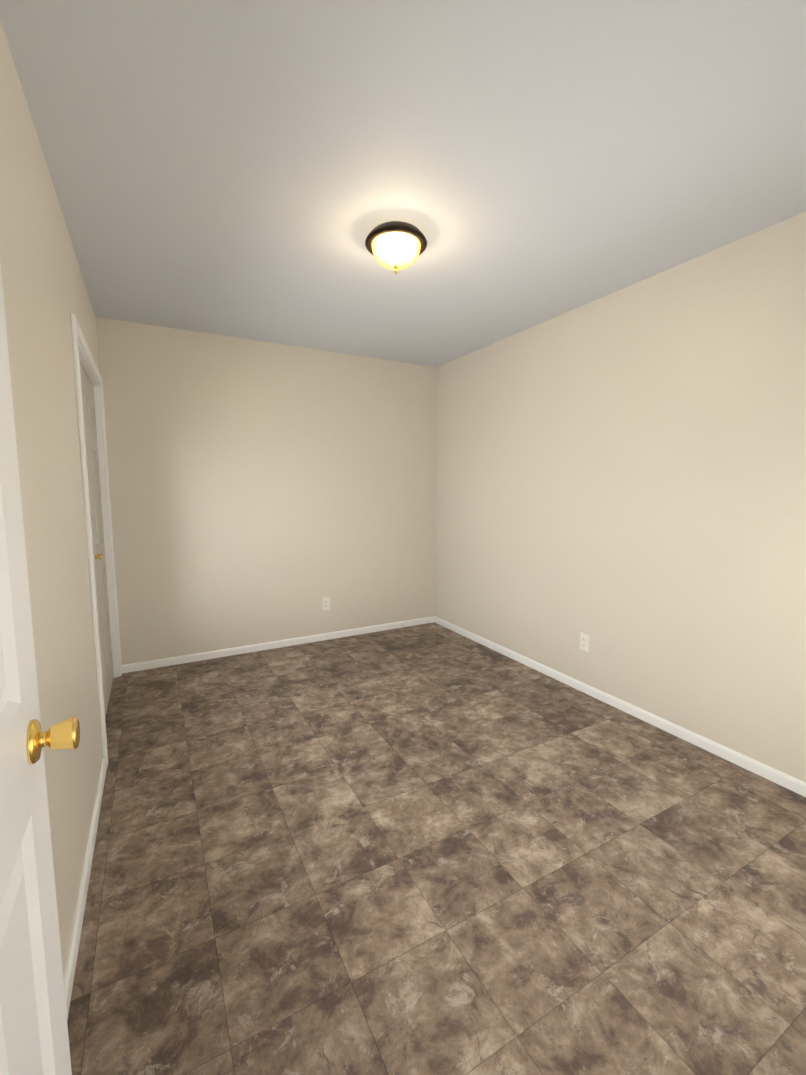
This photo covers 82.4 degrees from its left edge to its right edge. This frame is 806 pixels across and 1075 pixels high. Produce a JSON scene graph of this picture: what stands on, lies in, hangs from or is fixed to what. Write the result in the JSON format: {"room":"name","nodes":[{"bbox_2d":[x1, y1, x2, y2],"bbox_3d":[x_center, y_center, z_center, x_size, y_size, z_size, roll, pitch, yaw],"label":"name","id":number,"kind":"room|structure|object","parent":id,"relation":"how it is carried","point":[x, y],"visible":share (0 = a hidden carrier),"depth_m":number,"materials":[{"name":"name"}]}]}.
{"room":"empty bedroom","nodes":[
{"label":"empty bedroom","id":0,"kind":"room"},
{"bbox_2d":[0,20,102,978],"bbox_3d":[-0.858,-0.001,0.908,0.120,2.440,4.983,-3,7,-28],"label":"wall","id":1,"kind":"structure","parent":0,"point":[35,274],"depth_m":1.36,"materials":[{"name":"beige paint"}]},
{"bbox_2d":[0,262,79,1074],"bbox_3d":[-0.405,0.255,0.398,0.131,2.022,0.821,-3,7,-29],"label":"door","id":2,"kind":"structure","parent":1,"relation":"in","point":[34,1038],"depth_m":0.66,"materials":[{"name":"white wood"}]},
{"bbox_2d":[64,759,105,1019],"bbox_3d":[-0.838,1.172,1.135,0.012,0.058,2.340,-3,7,-28],"label":"baseboard","id":3,"kind":"structure","parent":1,"relation":"attached to","point":[73,948],"depth_m":1.43,"materials":[{"name":"white wood"}]},
{"bbox_2d":[80,363,106,716],"bbox_3d":[-1.674,0.058,2.478,0.061,1.964,0.283,-3,7,-28],"label":"closet door","id":4,"kind":"structure","parent":1,"relation":"in","point":[99,557],"depth_m":2.56,"materials":[{"name":"grey paint"}]},
{"bbox_2d":[70,314,121,768],"bbox_3d":[-1.768,0.040,2.589,0.120,2.000,1.186,-3,7,-28],"label":"door frame","id":5,"kind":"structure","parent":1,"relation":"attached to","point":[85,364],"depth_m":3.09,"materials":[{"name":"white wood"}]},
{"bbox_2d":[88,378,113,691],"bbox_3d":[-1.962,0.005,2.971,0.030,1.964,0.283,-3,7,-28],"label":"closet door","id":6,"kind":"structure","parent":1,"relation":"in","point":[99,509],"depth_m":2.99,"materials":[{"name":"grey paint"}]},
{"bbox_2d":[95,318,98,368],"bbox_3d":[-2.065,-0.236,3.108,0.120,2.440,0.057,-3,7,-28],"label":"wall","id":7,"kind":"structure","parent":0,"point":[96,342],"depth_m":3.03,"materials":[{"name":"beige paint"}]},
{"bbox_2d":[95,317,436,664],"bbox_3d":[-1.227,-0.296,3.663,3.687,2.440,0.120,-3,7,-28],"label":"wall","id":8,"kind":"structure","parent":0,"point":[262,492],"depth_m":3.64,"materials":[{"name":"beige paint"}]},
{"bbox_2d":[122,616,433,672],"bbox_3d":[-0.853,0.875,3.918,2.643,0.058,0.012,-3,7,-28],"label":"baseboard","id":9,"kind":"structure","parent":8,"relation":"attached to","point":[145,665],"depth_m":3.77,"materials":[{"name":"white wood"}]},
{"bbox_2d":[322,597,329,610],"bbox_3d":[-0.666,0.574,3.990,0.070,0.114,0.009,-3,7,-28],"label":"electrical outlet","id":10,"kind":"object","parent":8,"relation":"attached to","point":[325,603],"visible":1,"depth_m":3.99,"materials":[{"name":"white plastic"}]},
{"bbox_2d":[0,0,805,366],"bbox_3d":[-0.020,-1.323,1.329,3.687,0.100,5.160,-3,7,-28],"label":"ceiling","id":11,"kind":"structure","parent":0,"point":[258,170],"depth_m":1.54,"materials":[{"name":"paint"}]},
{"bbox_2d":[365,221,426,273],"bbox_3d":[-0.031,-1.267,2.062,0.278,0.168,0.278,-3,7,-28],"label":"lamp","id":12,"kind":"object","parent":11,"relation":"attached to","point":[395,246],"visible":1,"depth_m":1.99,"materials":[{"name":"white glass"}]},
{"bbox_2d":[67,622,805,1074],"bbox_3d":[-0.020,1.202,1.599,3.687,0.100,5.160,-3,7,-28],"label":"floor","id":13,"kind":"structure","parent":0,"point":[433,848],"depth_m":1.55,"materials":[{"name":"tile"}]},
{"bbox_2d":[435,211,805,782],"bbox_3d":[1.575,-0.146,2.261,0.120,2.440,5.040,-3,7,-28],"label":"wall","id":14,"kind":"structure","parent":0,"point":[621,477],"depth_m":2.50,"materials":[{"name":"beige paint"}]},
{"bbox_2d":[580,632,589,651],"bbox_3d":[1.168,0.674,2.962,0.009,0.114,0.070,-3,7,-28],"label":"electrical outlet","id":15,"kind":"object","parent":14,"relation":"attached to","point":[584,641],"visible":1,"depth_m":2.96,"materials":[{"name":"white plastic"}]},
{"bbox_2d":[434,616,805,796],"bbox_3d":[1.181,0.976,2.967,0.012,0.058,3.640,-3,7,-28],"label":"baseboard","id":16,"kind":"structure","parent":14,"relation":"attached to","point":[791,783],"depth_m":2.56,"materials":[{"name":"white wood"}]}
]}

